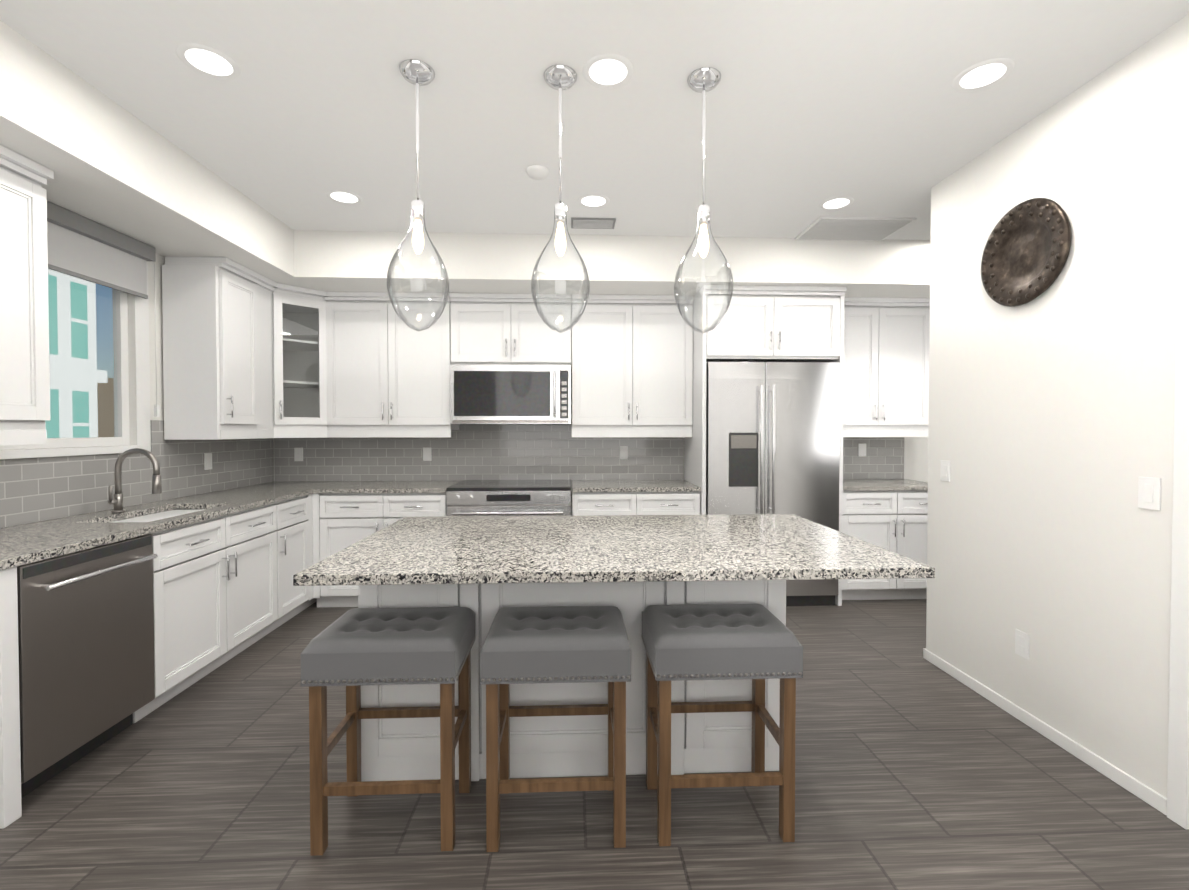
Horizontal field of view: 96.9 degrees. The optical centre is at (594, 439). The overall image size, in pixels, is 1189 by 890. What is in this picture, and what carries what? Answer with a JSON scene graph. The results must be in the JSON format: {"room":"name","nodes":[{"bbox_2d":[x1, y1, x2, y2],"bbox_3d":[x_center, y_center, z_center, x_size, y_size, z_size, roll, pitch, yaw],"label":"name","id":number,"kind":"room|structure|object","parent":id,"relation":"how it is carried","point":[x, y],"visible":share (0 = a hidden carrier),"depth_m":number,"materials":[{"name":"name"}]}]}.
{"room":"kitchen","nodes":[
{"label":"kitchen","id":0,"kind":"room"},
{"bbox_2d":[4,254,260,527],"bbox_3d":[-2.673,-0.047,1.035,0.120,2.780,6.980,0,1,-2],"label":"wall","id":1,"kind":"structure","parent":0,"point":[160,261],"depth_m":3.22,"materials":[{"name":"paint"}]},
{"bbox_2d":[0,152,51,431],"bbox_3d":[-2.461,-0.560,1.894,0.346,1.054,0.645,0,1,-2],"label":"upper cabinet","id":2,"kind":"object","parent":1,"relation":"attached to","point":[24,303],"depth_m":2.13,"materials":[{"name":"white wood"}]},
{"bbox_2d":[0,265,150,458],"bbox_3d":[-2.707,-0.485,2.608,0.115,1.140,1.180,0,1,-2],"label":"window","id":3,"kind":"structure","parent":1,"relation":"in","point":[118,441],"depth_m":3.05,"materials":[{"name":"clear glass"}]},
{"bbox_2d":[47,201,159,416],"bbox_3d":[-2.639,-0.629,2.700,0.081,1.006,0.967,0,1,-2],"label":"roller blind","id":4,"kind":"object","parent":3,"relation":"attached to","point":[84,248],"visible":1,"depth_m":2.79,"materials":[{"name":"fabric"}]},
{"bbox_2d":[0,420,273,527],"bbox_3d":[-2.687,0.140,2.914,0.008,0.499,3.208,0,1,-2],"label":"tile backsplash","id":5,"kind":"structure","parent":1,"relation":"attached to","point":[38,489],"depth_m":3.04,"materials":[{"name":"grey tile"}]},
{"bbox_2d":[204,453,211,469],"bbox_3d":[-2.711,0.157,3.700,0.008,0.116,0.072,0,1,-2],"label":"light switch","id":6,"kind":"object","parent":5,"relation":"attached to","point":[207,461],"visible":1,"depth_m":3.67,"materials":[{"name":"white plastic"}]},
{"bbox_2d":[162,256,255,431],"bbox_3d":[-2.529,-0.588,3.499,0.346,1.054,0.410,0,1,-2],"label":"upper cabinet","id":7,"kind":"object","parent":1,"relation":"attached to","point":[209,306],"depth_m":3.30,"materials":[{"name":"white wood"}]},
{"bbox_2d":[252,276,287,431],"bbox_3d":[-2.522,-0.593,3.801,0.384,1.054,0.313,0,1,-2],"label":"upper cabinet","id":8,"kind":"object","parent":1,"relation":"attached to","point":[267,291],"depth_m":3.85,"materials":[{"name":"white wood"}]},
{"bbox_2d":[280,292,327,419],"bbox_3d":[-2.257,-0.624,4.053,0.279,0.912,0.279,0,1,-2],"label":"upper cabinet","id":9,"kind":"object","parent":1,"relation":"attached to","point":[290,302],"depth_m":4.11,"materials":[{"name":"white wood"}]},
{"bbox_2d":[0,599,1188,889],"bbox_3d":[0.389,1.370,1.189,6.250,0.060,7.220,0,1,-2],"label":"floor","id":10,"kind":"structure","parent":0,"point":[916,769],"depth_m":1.87,"materials":[{"name":"tile"}]},
{"bbox_2d":[17,534,156,797],"bbox_3d":[-2.298,0.884,2.132,0.661,0.880,0.582,0,1,-2],"label":"dishwasher","id":11,"kind":"object","parent":10,"relation":"on","point":[86,649],"visible":0.75,"depth_m":2.08,"materials":[{"name":"silver metal"}]},
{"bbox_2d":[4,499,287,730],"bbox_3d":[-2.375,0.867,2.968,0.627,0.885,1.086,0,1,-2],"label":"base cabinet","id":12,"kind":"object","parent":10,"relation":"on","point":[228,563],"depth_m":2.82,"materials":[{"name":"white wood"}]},
{"bbox_2d":[0,487,311,570],"bbox_3d":[-2.366,0.409,2.835,0.637,0.034,2.145,0,1,-2],"label":"countertop","id":13,"kind":"structure","parent":12,"relation":"on","point":[23,544],"depth_m":2.43,"materials":[{"name":"grey stone"}]},
{"bbox_2d":[108,448,161,512],"bbox_3d":[-2.451,0.220,2.796,0.248,0.343,0.105,0,1,-2],"label":"faucet","id":14,"kind":"object","parent":13,"relation":"on","point":[117,501],"visible":1,"depth_m":2.81,"materials":[{"name":"silver metal"}]},
{"bbox_2d":[284,495,307,619],"bbox_3d":[-2.402,0.855,3.625,0.627,0.885,0.476,0,1,-2],"label":"base cabinet","id":15,"kind":"object","parent":10,"relation":"on","point":[294,507],"depth_m":3.71,"materials":[{"name":"white wood"}]},
{"bbox_2d":[316,491,447,607],"bbox_3d":[-1.633,0.845,4.241,1.008,0.885,0.683,0,1,-2],"label":"base cabinet","id":16,"kind":"object","parent":10,"relation":"on","point":[343,518],"depth_m":3.95,"materials":[{"name":"white wood"}]},
{"bbox_2d":[224,480,462,490],"bbox_3d":[-1.937,0.384,4.245,1.614,0.034,0.637,0,1,-2],"label":"countertop","id":17,"kind":"structure","parent":16,"relation":"on","point":[316,485],"depth_m":4.18,"materials":[{"name":"grey stone"}]},
{"bbox_2d":[300,607,475,855],"bbox_3d":[-0.690,0.982,1.842,0.487,0.693,0.357,0,1,-2],"label":"stool","id":18,"kind":"object","parent":10,"relation":"on","point":[353,650],"visible":1,"depth_m":1.70,"materials":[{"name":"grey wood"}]},
{"bbox_2d":[446,480,570,515],"bbox_3d":[-0.657,0.824,4.267,0.934,0.926,0.712,0,1,-2],"label":"range","id":19,"kind":"object","parent":10,"relation":"on","point":[508,497],"visible":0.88,"depth_m":3.97,"materials":[{"name":"silver metal"}]},
{"bbox_2d":[480,606,631,851],"bbox_3d":[-0.130,0.982,1.856,0.487,0.693,0.357,0,1,-2],"label":"stool","id":20,"kind":"object","parent":10,"relation":"on","point":[556,644],"visible":1,"depth_m":1.71,"materials":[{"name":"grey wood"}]},
{"bbox_2d":[358,582,785,781],"bbox_3d":[-0.087,0.876,2.399,1.680,0.886,0.704,0,1,-2],"label":"kitchen island","id":21,"kind":"object","parent":10,"relation":"on","point":[392,749],"depth_m":2.06,"materials":[{"name":"white wood"}]},
{"bbox_2d":[293,514,934,585],"bbox_3d":[0.064,0.419,2.179,2.004,0.033,1.080,0,1,-2],"label":"island countertop","id":22,"kind":"structure","parent":21,"relation":"on","point":[441,550],"depth_m":1.89,"materials":[{"name":"grey stone"}]},
{"bbox_2d":[572,491,700,515],"bbox_3d":[0.309,0.843,4.351,0.991,0.885,0.627,0,1,-2],"label":"base cabinet","id":23,"kind":"object","parent":10,"relation":"on","point":[584,503],"depth_m":4.04,"materials":[{"name":"white wood"}]},
{"bbox_2d":[572,480,699,490],"bbox_3d":[0.309,0.383,4.340,0.991,0.034,0.637,0,1,-2],"label":"countertop","id":24,"kind":"structure","parent":23,"relation":"on","point":[577,485],"depth_m":4.18,"materials":[{"name":"grey stone"}]},
{"bbox_2d":[641,604,802,845],"bbox_3d":[0.430,0.982,1.879,0.487,0.693,0.357,0,1,-2],"label":"stool","id":25,"kind":"object","parent":10,"relation":"on","point":[758,644],"visible":1,"depth_m":1.74,"materials":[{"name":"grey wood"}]},
{"bbox_2d":[706,362,839,605],"bbox_3d":[1.355,0.348,4.317,1.014,1.875,0.736,0,1,-2],"label":"fridge","id":26,"kind":"object","parent":10,"relation":"on","point":[772,437],"visible":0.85,"depth_m":4.00,"materials":[{"name":"silver metal"}]},
{"bbox_2d":[842,487,927,599],"bbox_3d":[2.354,0.841,4.437,0.908,0.885,0.627,0,1,-2],"label":"base cabinet","id":27,"kind":"object","parent":10,"relation":"on","point":[894,521],"depth_m":4.13,"materials":[{"name":"white wood"}]},
{"bbox_2d":[843,479,927,490],"bbox_3d":[2.354,0.381,4.426,0.908,0.034,0.637,0,1,-2],"label":"countertop","id":28,"kind":"structure","parent":27,"relation":"on","point":[848,484],"depth_m":4.25,"materials":[{"name":"grey stone"}]},
{"bbox_2d":[0,0,1188,239],"bbox_3d":[0.389,-1.469,1.140,6.250,0.060,7.220,0,1,-2],"label":"ceiling","id":29,"kind":"structure","parent":0,"point":[814,104],"depth_m":2.25,"materials":[{"name":"paint"}]},
{"bbox_2d":[0,20,316,289],"bbox_3d":[-2.318,-1.272,1.029,0.590,0.330,6.980,0,1,-2],"label":"soffit beam","id":30,"kind":"structure","parent":29,"relation":"attached to","point":[110,163],"depth_m":2.43,"materials":[{"name":"paint"}]},
{"bbox_2d":[176,43,240,79],"bbox_3d":[-1.485,-1.452,2.032,0.204,0.006,0.204,0,1,-2],"label":"recessed light","id":31,"kind":"object","parent":29,"relation":"in","point":[210,61],"visible":1,"depth_m":2.02,"materials":[{"name":"white plastic"}]},
{"bbox_2d":[326,190,362,204],"bbox_3d":[-1.525,-1.472,3.211,0.204,0.006,0.204,0,1,-2],"label":"recessed light","id":32,"kind":"object","parent":29,"relation":"in","point":[347,197],"visible":1,"depth_m":3.21,"materials":[{"name":"white plastic"}]},
{"bbox_2d":[387,59,448,331],"bbox_3d":[-0.702,-0.942,2.094,0.236,1.026,0.236,0,1,-2],"label":"pendant light","id":33,"kind":"object","parent":29,"relation":"hanging from","point":[417,73],"visible":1,"depth_m":2.08,"materials":[{"name":"clear glass"}]},
{"bbox_2d":[527,165,548,179],"bbox_3d":[-0.310,-1.454,2.882,0.124,0.030,0.124,0,1,-2],"label":"smoke detector","id":34,"kind":"object","parent":29,"relation":"attached to","point":[538,172],"visible":0.98,"depth_m":2.85,"materials":[{"name":"white plastic"}]},
{"bbox_2d":[531,65,589,332],"bbox_3d":[-0.137,-0.943,2.123,0.236,1.026,0.236,0,1,-2],"label":"pendant light","id":35,"kind":"object","parent":29,"relation":"hanging from","point":[560,77],"visible":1,"depth_m":2.11,"materials":[{"name":"clear glass"}]},
{"bbox_2d":[571,217,615,228],"bbox_3d":[-0.010,-1.474,3.605,0.300,0.016,0.160,0,1,-2],"label":"ceiling vent","id":36,"kind":"object","parent":29,"relation":"in","point":[594,223],"visible":1,"depth_m":3.58,"materials":[{"name":"metal"}]},
{"bbox_2d":[577,194,609,207],"bbox_3d":[-0.006,-1.473,3.265,0.204,0.006,0.204,0,1,-2],"label":"recessed light","id":37,"kind":"object","parent":29,"relation":"in","point":[596,200],"visible":1,"depth_m":3.25,"materials":[{"name":"white plastic"}]},
{"bbox_2d":[582,53,633,88],"bbox_3d":[0.054,-1.452,2.087,0.204,0.006,0.204,0,1,-2],"label":"recessed light","id":38,"kind":"object","parent":29,"relation":"in","point":[607,69],"visible":1,"depth_m":2.08,"materials":[{"name":"white plastic"}]},
{"bbox_2d":[294,230,930,305],"bbox_3d":[0.553,-1.328,4.252,5.420,0.330,0.780,0,1,-2],"label":"soffit beam","id":39,"kind":"structure","parent":29,"relation":"attached to","point":[342,261],"depth_m":3.86,"materials":[{"name":"paint"}]},
{"bbox_2d":[674,67,732,332],"bbox_3d":[0.443,-0.943,2.137,0.236,1.026,0.236,0,1,-2],"label":"pendant light","id":40,"kind":"object","parent":29,"relation":"hanging from","point":[703,80],"visible":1,"depth_m":2.12,"materials":[{"name":"clear glass"}]},
{"bbox_2d":[819,196,853,210],"bbox_3d":[1.514,-1.474,3.299,0.204,0.006,0.204,0,1,-2],"label":"recessed light","id":41,"kind":"object","parent":29,"relation":"in","point":[833,203],"visible":1,"depth_m":3.29,"materials":[{"name":"white plastic"}]},
{"bbox_2d":[794,216,915,240],"bbox_3d":[1.817,-1.475,3.712,0.660,0.016,0.400,0,1,-2],"label":"ceiling vent","id":42,"kind":"object","parent":29,"relation":"in","point":[851,228],"visible":1,"depth_m":3.67,"materials":[{"name":"white plastic"}]},
{"bbox_2d":[952,58,1014,91],"bbox_3d":[1.554,-1.453,2.110,0.204,0.006,0.204,0,1,-2],"label":"recessed light","id":43,"kind":"object","parent":29,"relation":"in","point":[979,75],"visible":1,"depth_m":2.10,"materials":[{"name":"white plastic"}]},
{"bbox_2d":[272,306,927,515],"bbox_3d":[0.240,-0.111,4.710,6.250,2.780,0.120,0,1,-2],"label":"wall","id":44,"kind":"structure","parent":0,"point":[916,458],"depth_m":4.53,"materials":[{"name":"paint"}]},
{"bbox_2d":[316,292,458,431],"bbox_3d":[-1.675,-0.602,4.354,1.021,1.054,0.384,0,1,-2],"label":"upper cabinet","id":45,"kind":"object","parent":44,"relation":"attached to","point":[382,374],"depth_m":4.21,"materials":[{"name":"white wood"}]},
{"bbox_2d":[452,296,570,364],"bbox_3d":[-0.679,-0.866,4.410,0.967,0.529,0.347,0,1,-2],"label":"upper cabinet","id":46,"kind":"object","parent":44,"relation":"attached to","point":[487,330],"depth_m":4.24,"materials":[{"name":"white wood"}]},
{"bbox_2d":[450,365,570,423],"bbox_3d":[-0.677,-0.360,4.375,0.960,0.470,0.445,0,1,-2],"label":"over-the-range microwave","id":47,"kind":"object","parent":46,"relation":"attached to","point":[510,394],"visible":1,"depth_m":4.20,"materials":[{"name":"silver metal"}]},
{"bbox_2d":[274,423,903,480],"bbox_3d":[0.024,0.110,4.640,5.548,0.499,0.008,0,1,-2],"label":"tile backsplash","id":48,"kind":"structure","parent":44,"relation":"attached to","point":[511,452],"depth_m":4.60,"materials":[{"name":"grey tile"}]},
{"bbox_2d":[294,448,302,460],"bbox_3d":[-2.540,0.132,4.524,0.072,0.116,0.008,0,1,-2],"label":"outlet","id":49,"kind":"object","parent":48,"relation":"attached to","point":[298,454],"visible":1,"depth_m":4.52,"materials":[{"name":"white plastic"}]},
{"bbox_2d":[423,448,431,460],"bbox_3d":[-1.451,0.132,4.569,0.072,0.116,0.008,0,1,-2],"label":"outlet","id":50,"kind":"object","parent":48,"relation":"attached to","point":[427,454],"visible":1,"depth_m":4.57,"materials":[{"name":"white plastic"}]},
{"bbox_2d":[620,446,627,458],"bbox_3d":[0.258,0.120,4.641,0.072,0.116,0.008,0,1,-2],"label":"outlet","id":51,"kind":"object","parent":48,"relation":"attached to","point":[623,452],"visible":1,"depth_m":4.64,"materials":[{"name":"white plastic"}]},
{"bbox_2d":[858,444,865,456],"bbox_3d":[2.406,0.099,4.732,0.072,0.116,0.008,0,1,-2],"label":"outlet","id":52,"kind":"object","parent":48,"relation":"attached to","point":[861,450],"visible":1,"depth_m":4.73,"materials":[{"name":"white plastic"}]},
{"bbox_2d":[572,296,695,431],"bbox_3d":[0.303,-0.604,4.456,0.991,1.054,0.347,0,1,-2],"label":"upper cabinet","id":53,"kind":"object","parent":44,"relation":"attached to","point":[634,362],"depth_m":4.29,"materials":[{"name":"white wood"}]},
{"bbox_2d":[696,288,843,371],"bbox_3d":[1.353,-0.875,4.340,1.030,0.509,0.657,0,1,-2],"label":"upper cabinet","id":54,"kind":"object","parent":44,"relation":"attached to","point":[758,324],"depth_m":4.02,"materials":[{"name":"white wood"}]},
{"bbox_2d":[836,300,929,431],"bbox_3d":[2.349,-0.606,4.542,0.908,1.054,0.347,0,1,-2],"label":"upper cabinet","id":55,"kind":"object","parent":44,"relation":"attached to","point":[884,369],"depth_m":4.38,"materials":[{"name":"white wood"}]},
{"bbox_2d":[926,14,1188,797],"bbox_3d":[2.147,-0.037,0.433,0.120,2.780,5.370,0,1,-2],"label":"wall","id":56,"kind":"structure","parent":0,"point":[1051,426],"depth_m":2.21,"materials":[{"name":"paint"}]},
{"bbox_2d":[940,460,949,481],"bbox_3d":[1.975,0.179,2.967,0.010,0.116,0.072,0,1,-2],"label":"switch plate","id":57,"kind":"object","parent":56,"relation":"attached to","point":[945,471],"visible":1,"depth_m":2.96,"materials":[{"name":"white plastic"}]},
{"bbox_2d":[1015,629,1029,659],"bbox_3d":[1.997,0.958,2.461,0.008,0.116,0.072,0,1,-2],"label":"electrical outlet plate","id":58,"kind":"object","parent":56,"relation":"attached to","point":[1022,641],"visible":1,"depth_m":2.46,"materials":[{"name":"white plastic"}]},
{"bbox_2d":[981,198,1071,306],"bbox_3d":[1.979,-0.857,2.438,0.043,0.474,0.474,0,1,-2],"label":"decorative plate","id":59,"kind":"object","parent":56,"relation":"attached to","point":[1026,251],"visible":1,"depth_m":2.42,"materials":[{"name":"brown metal"}]},
{"bbox_2d":[923,648,1166,814],"bbox_3d":[2.140,1.324,0.462,0.132,0.058,5.382,0,1,-2],"label":"baseboard","id":60,"kind":"structure","parent":56,"relation":"attached to","point":[1143,792],"depth_m":2.26,"materials":[{"name":"white wood"}]},
{"bbox_2d":[1138,477,1160,510],"bbox_3d":[2.019,0.197,1.918,0.010,0.116,0.072,0,1,-2],"label":"switch plate","id":61,"kind":"object","parent":56,"relation":"attached to","point":[1149,492],"visible":1,"depth_m":1.91,"materials":[{"name":"white plastic"}]},
{"bbox_2d":[1167,212,1188,828],"bbox_3d":[2.099,0.287,1.345,0.138,2.100,0.985,0,1,-2],"label":"door frame","id":62,"kind":"structure","parent":56,"relation":"attached to","point":[1178,775],"depth_m":1.81,"materials":[{"name":"white wood"}]},
{"label":"outside","id":63,"kind":"structure","parent":0,"visible":0},
{"bbox_3d":[-32.531,4.054,23.581,56.890,0.200,130.000,0,1,-2],"label":"ground","id":64,"kind":"structure","parent":63,"visible":0},
{"bbox_2d":[46,269,106,437],"bbox_3d":[-16.190,-3.280,8.102,8.250,15.000,9.950,0,1,-2],"label":"building","id":65,"kind":"structure","parent":64,"relation":"on","point":[89,398],"depth_m":12.58,"materials":[{"name":"white paint"}]},
{"bbox_2d":[97,377,113,436],"bbox_3d":[-43.127,-0.164,50.590,38.000,7.300,55.000,0,1,-2],"label":"building","id":66,"kind":"structure","parent":64,"relation":"on","point":[105,389],"depth_m":24.91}
]}

